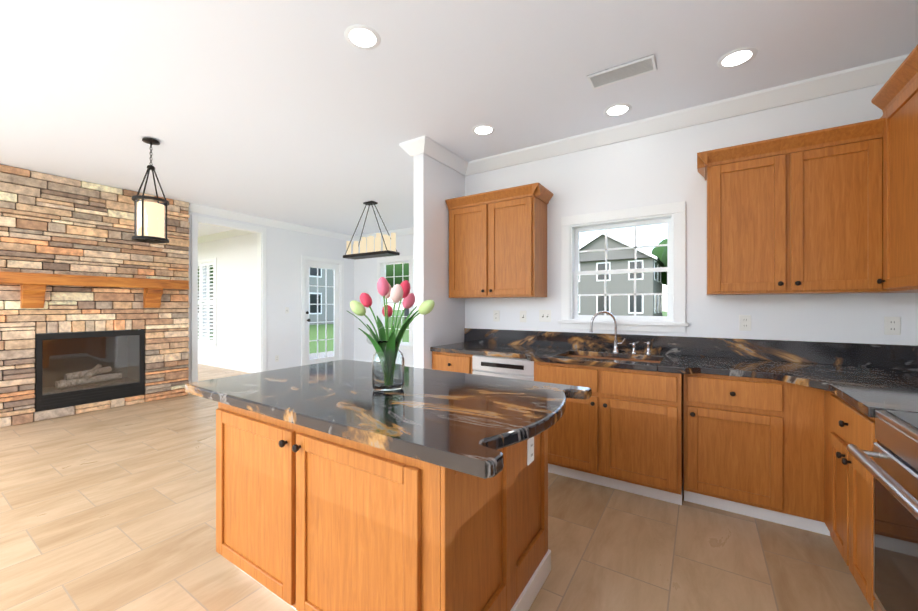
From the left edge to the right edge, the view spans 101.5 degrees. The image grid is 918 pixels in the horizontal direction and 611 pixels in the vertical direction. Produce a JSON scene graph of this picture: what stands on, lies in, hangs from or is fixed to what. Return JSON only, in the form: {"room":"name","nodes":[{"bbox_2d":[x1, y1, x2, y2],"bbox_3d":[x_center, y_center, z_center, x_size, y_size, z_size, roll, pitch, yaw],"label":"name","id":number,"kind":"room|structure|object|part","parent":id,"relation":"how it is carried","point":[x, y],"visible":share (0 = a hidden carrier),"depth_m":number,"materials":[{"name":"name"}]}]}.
{"room":"kitchen","nodes":[
{"label":"kitchen","id":0,"kind":"room"},
{"bbox_2d":[138,211,353,382],"bbox_3d":[-4.334,-0.104,5.441,0.120,2.870,7.360,0,0,33],"label":"wall","id":1,"kind":"structure","parent":0,"point":[236,256],"depth_m":7.43,"materials":[{"name":"white paint"}]},
{"bbox_2d":[198,258,216,346],"bbox_3d":[-5.850,-0.063,8.568,1.460,1.950,0.171,0,0,33],"label":"window shutters","id":2,"kind":"object","parent":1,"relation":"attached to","point":[205,302],"visible":0.67,"depth_m":8.36,"materials":[{"name":"white wood"}]},
{"bbox_2d":[191,215,343,381],"bbox_3d":[-3.329,-0.026,6.952,0.173,2.715,2.900,0,0,33],"label":"door frame","id":3,"kind":"structure","parent":1,"relation":"attached to","point":[337,266],"depth_m":6.68,"materials":[{"name":"white wood"}]},
{"bbox_2d":[188,203,351,372],"bbox_3d":[-3.220,-0.103,6.966,0.095,2.870,3.150,0,0,33],"label":"baseboard","id":4,"kind":"structure","parent":1,"relation":"attached to","point":[196,208],"depth_m":7.34,"materials":[{"name":"white"}]},
{"bbox_2d":[354,234,409,364],"bbox_3d":[-0.493,-0.103,7.269,4.330,2.870,0.120,0,0,33],"label":"wall","id":5,"kind":"structure","parent":0,"point":[365,270],"depth_m":8.17,"materials":[{"name":"white paint"}]},
{"bbox_2d":[352,230,395,361],"bbox_3d":[-0.607,-0.103,7.212,4.220,2.870,0.100,0,0,33],"label":"baseboard","id":6,"kind":"structure","parent":5,"relation":"attached to","point":[355,238],"depth_m":8.08,"materials":[{"name":"white wood"}]},
{"bbox_2d":[377,255,413,349],"bbox_3d":[-0.931,-0.060,7.522,1.930,1.885,0.171,0,0,33],"label":"window","id":7,"kind":"structure","parent":5,"relation":"in","point":[382,263],"depth_m":7.73,"materials":[{"name":"white wood"}]},
{"bbox_2d":[0,364,873,610],"bbox_3d":[-3.925,1.380,3.688,13.230,0.100,9.860,0,0,33],"label":"floor","id":8,"kind":"structure","parent":0,"point":[111,509],"depth_m":2.12,"materials":[{"name":"beige wood"}]},
{"bbox_2d":[0,164,189,427],"bbox_3d":[-4.764,-0.103,4.683,0.720,2.867,2.320,0,0,33],"label":"fireplace","id":9,"kind":"object","parent":8,"relation":"on","point":[78,260],"visible":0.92,"depth_m":4.68,"materials":[{"name":"brown stone"}]},
{"bbox_2d":[216,404,550,610],"bbox_3d":[-0.372,0.887,1.869,1.392,0.885,1.000,0,0,33],"label":"kitchen island","id":10,"kind":"object","parent":8,"relation":"on","point":[342,485],"depth_m":1.42,"materials":[{"name":"brown wood"}]},
{"bbox_2d":[185,360,591,483],"bbox_3d":[-0.383,0.420,1.864,1.780,0.045,1.040,0,0,33],"label":"island countertop","id":11,"kind":"structure","parent":10,"relation":"on","point":[480,426],"depth_m":1.49,"materials":[{"name":"black stone"}]},
{"bbox_2d":[347,277,434,391],"bbox_3d":[-0.329,0.131,1.774,0.454,0.530,0.350,0,0,33],"label":"vase","id":12,"kind":"object","parent":11,"relation":"on","point":[388,367],"visible":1,"depth_m":1.74,"materials":[{"name":"clear glass"}]},
{"bbox_3d":[-0.337,0.280,1.787,0.152,0.232,0.152,0,0,33],"label":"glass","id":13,"kind":"part","parent":12,"relation":"part of","materials":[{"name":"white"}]},
{"bbox_2d":[432,355,469,373],"bbox_3d":[0.087,0.885,3.753,0.453,0.890,0.632,0,0,33],"label":"base cabinet","id":14,"kind":"object","parent":8,"relation":"on","point":[453,363],"depth_m":3.48,"materials":[{"name":"brown wood"}]},
{"bbox_2d":[470,355,529,380],"bbox_3d":[0.500,0.885,3.485,0.678,0.890,0.632,0,0,33],"label":"dishwasher","id":15,"kind":"object","parent":8,"relation":"on","point":[505,368],"depth_m":3.20,"materials":[{"name":"white metal"}]},
{"bbox_2d":[530,355,685,504],"bbox_3d":[1.201,0.885,2.988,1.010,0.890,0.707,0,0,33],"label":"base cabinet","id":16,"kind":"object","parent":8,"relation":"on","point":[622,437],"depth_m":2.64,"materials":[{"name":"brown wood"}]},
{"bbox_2d":[430,343,917,418],"bbox_3d":[1.108,0.420,2.633,3.384,0.040,1.405,0,0,33],"label":"countertop","id":17,"kind":"structure","parent":16,"relation":"on","point":[828,388],"depth_m":2.33,"materials":[{"name":"black stone"}]},
{"bbox_2d":[589,311,650,359],"bbox_3d":[1.216,0.344,3.012,0.760,0.600,0.522,0,0,33],"label":"faucet","id":18,"kind":"object","parent":17,"relation":"in","point":[614,354],"depth_m":3.17,"materials":[{"name":"silver metal"}]},
{"bbox_2d":[686,399,789,525],"bbox_3d":[1.876,0.885,2.600,0.525,0.890,0.627,0,0,33],"label":"base cabinet","id":19,"kind":"object","parent":8,"relation":"on","point":[769,430],"depth_m":2.33,"materials":[{"name":"brown wood"}]},
{"bbox_2d":[822,415,879,609],"bbox_3d":[2.052,0.884,1.553,0.627,0.890,0.620,0,0,33],"label":"base cabinet","id":20,"kind":"object","parent":8,"relation":"on","point":[847,486],"depth_m":1.69,"materials":[{"name":"brown wood"}]},
{"bbox_2d":[846,410,917,610],"bbox_3d":[1.641,0.779,0.994,0.710,1.100,0.757,0,0,33],"label":"range","id":21,"kind":"object","parent":8,"relation":"on","point":[892,468],"visible":0.98,"depth_m":1.29,"materials":[{"name":"silver metal"}]},
{"bbox_2d":[410,153,465,368],"bbox_3d":[-0.184,-0.105,3.867,0.120,2.870,0.740,0,0,33],"label":"wall","id":22,"kind":"structure","parent":0,"point":[435,183],"depth_m":3.67,"materials":[{"name":"white paint"}]},
{"bbox_2d":[396,140,411,366],"bbox_3d":[0.293,-0.104,4.788,0.116,2.870,2.996,0,0,33],"label":"baseboard","id":23,"kind":"structure","parent":22,"relation":"attached to","point":[407,146],"depth_m":3.57,"materials":[{"name":"white"}]},
{"bbox_2d":[412,136,467,366],"bbox_3d":[-0.156,-0.105,3.720,0.106,2.870,0.716,0,0,33],"label":"baseboard","id":24,"kind":"structure","parent":22,"relation":"attached to","point":[420,145],"depth_m":3.64,"materials":[{"name":"white wood"}]},
{"bbox_2d":[0,0,917,236],"bbox_3d":[-3.247,-1.589,4.739,13.230,0.100,7.360,0,0,33],"label":"ceiling","id":25,"kind":"structure","parent":0,"point":[303,112],"depth_m":2.54,"materials":[{"name":"white paint"}]},
{"bbox_2d":[132,138,168,242],"bbox_3d":[-2.855,-1.069,3.474,0.270,0.942,0.270,0,0,33],"label":"pendant lantern","id":26,"kind":"object","parent":25,"relation":"hanging from","point":[150,221],"visible":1,"depth_m":3.42,"materials":[{"name":"beige glass"}]},
{"bbox_2d":[344,24,380,49],"bbox_3d":[-0.553,-1.538,2.154,0.203,0.003,0.203,0,0,27],"label":"recessed light","id":27,"kind":"object","parent":25,"relation":"in","point":[365,37],"depth_m":2.15,"materials":[{"name":"white"}]},
{"bbox_2d":[343,201,399,259],"bbox_3d":[-1.321,-1.134,5.590,0.940,0.810,0.250,0,0,33],"label":"chandelier","id":28,"kind":"object","parent":25,"relation":"hanging from","point":[371,253],"visible":1,"depth_m":5.49,"materials":[{"name":"black metal"}]},
{"bbox_2d":[472,125,494,135],"bbox_3d":[0.215,-1.537,3.288,0.203,0.003,0.203,0,0,24],"label":"recessed light","id":29,"kind":"object","parent":25,"relation":"in","point":[482,130],"depth_m":3.29,"materials":[{"name":"white"}]},
{"bbox_2d":[604,103,631,116],"bbox_3d":[1.249,-1.538,2.954,0.203,0.003,0.203,0,0,24],"label":"recessed light","id":30,"kind":"object","parent":25,"relation":"in","point":[614,110],"depth_m":2.95,"materials":[{"name":"white"}]},
{"bbox_2d":[587,54,656,89],"bbox_3d":[1.070,-1.534,2.474,0.400,0.012,0.170,0,0,33],"label":"ceiling vent","id":31,"kind":"object","parent":25,"relation":"in","point":[629,70],"visible":0.98,"depth_m":2.46,"materials":[{"name":"grey metal"}]},
{"bbox_2d":[717,47,756,68],"bbox_3d":[1.730,-1.538,2.334,0.203,0.003,0.203,0,0,27],"label":"recessed light","id":32,"kind":"object","parent":25,"relation":"in","point":[738,56],"depth_m":2.32,"materials":[{"name":"white"}]},
{"bbox_2d":[466,84,917,345],"bbox_3d":[1.469,-0.105,3.311,3.500,2.870,0.120,0,0,33],"label":"wall","id":33,"kind":"structure","parent":0,"point":[656,169],"depth_m":2.98,"materials":[{"name":"white paint"}]},
{"bbox_2d":[493,310,499,321],"bbox_3d":[0.392,0.110,3.929,0.072,0.116,0.009,0,0,33],"label":"outlet","id":34,"kind":"object","parent":33,"relation":"attached to","point":[496,314],"depth_m":3.93,"materials":[{"name":"white plastic"}]},
{"bbox_2d":[445,184,548,297],"bbox_3d":[0.369,-0.577,3.738,0.929,0.995,0.350,0,0,33],"label":"upper cabinet","id":35,"kind":"object","parent":33,"relation":"attached to","point":[498,238],"depth_m":3.55,"materials":[{"name":"brown wood"}]},
{"bbox_2d":[520,311,525,321],"bbox_3d":[0.641,0.110,3.763,0.072,0.116,0.016,0,0,33],"label":"light switch","id":36,"kind":"object","parent":33,"relation":"attached to","point":[522,313],"depth_m":3.76,"materials":[{"name":"white plastic"}]},
{"bbox_2d":[539,310,550,321],"bbox_3d":[0.834,0.100,3.638,0.118,0.116,0.016,0,0,33],"label":"light switch","id":37,"kind":"object","parent":33,"relation":"attached to","point":[544,315],"depth_m":3.64,"materials":[{"name":"white plastic"}]},
{"bbox_2d":[558,201,688,332],"bbox_3d":[1.417,-0.307,3.314,1.050,1.055,0.171,0,0,33],"label":"kitchen window","id":38,"kind":"structure","parent":33,"relation":"in","point":[672,321],"depth_m":3.27,"materials":[{"name":"white wood"}]},
{"bbox_2d":[468,54,908,175],"bbox_3d":[1.423,-1.485,3.213,3.289,0.110,0.095,0,0,33],"label":"crown molding","id":39,"kind":"structure","parent":33,"relation":"attached to","point":[860,77],"depth_m":2.87,"materials":[{"name":"white"}]},
{"bbox_2d":[462,328,917,370],"bbox_3d":[1.484,0.325,3.215,3.384,0.150,0.020,0,0,33],"label":"backsplash","id":40,"kind":"structure","parent":33,"relation":"attached to","point":[848,354],"depth_m":2.86,"materials":[{"name":"black stone"}]},
{"bbox_2d":[739,315,750,330],"bbox_3d":[2.138,0.130,2.801,0.072,0.116,0.009,0,0,33],"label":"outlet","id":41,"kind":"object","parent":33,"relation":"attached to","point":[744,320],"depth_m":2.80,"materials":[{"name":"white plastic"}]},
{"bbox_2d":[705,133,804,294],"bbox_3d":[2.056,-0.577,2.649,0.504,0.995,0.350,0,0,33],"label":"upper cabinet","id":42,"kind":"object","parent":33,"relation":"attached to","point":[756,190],"depth_m":2.50,"materials":[{"name":"brown wood"}]},
{"bbox_2d":[805,122,864,293],"bbox_3d":[2.363,-0.577,2.451,0.505,0.995,0.350,0,0,33],"label":"upper cabinet","id":43,"kind":"object","parent":33,"relation":"attached to","point":[833,210],"depth_m":2.29,"materials":[{"name":"brown wood"}]},
{"bbox_2d":[865,44,917,292],"bbox_3d":[2.410,-0.648,1.867,0.364,1.135,0.620,0,0,33],"label":"upper cabinet","id":44,"kind":"object","parent":33,"relation":"attached to","point":[891,140],"depth_m":2.07,"materials":[{"name":"brown wood"}]},
{"bbox_2d":[884,317,900,334],"bbox_3d":[2.769,0.130,2.393,0.072,0.116,0.009,0,0,33],"label":"outlet","id":45,"kind":"object","parent":33,"relation":"attached to","point":[892,325],"depth_m":2.39,"materials":[{"name":"white plastic"}]},
{"label":"outside","id":46,"kind":"structure","parent":0,"visible":0},
{"bbox_2d":[198,310,666,358],"bbox_3d":[10.685,1.524,34.810,160.000,0.240,150.000,0,0,33],"label":"ground","id":47,"kind":"structure","parent":46,"point":[321,343],"depth_m":18.09,"materials":[{"name":"green plant"}]},
{"bbox_2d":[44,231,662,333],"bbox_3d":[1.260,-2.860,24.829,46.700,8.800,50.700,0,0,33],"label":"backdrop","id":48,"kind":"object","parent":47,"relation":"on","point":[646,305],"visible":0.1,"depth_m":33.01,"materials":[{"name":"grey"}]},
{"bbox_2d":[198,239,666,319],"bbox_3d":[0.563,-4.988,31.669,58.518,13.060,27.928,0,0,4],"label":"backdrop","id":49,"kind":"object","parent":47,"relation":"on","point":[660,253],"visible":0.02,"depth_m":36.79,"materials":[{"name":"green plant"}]}
]}

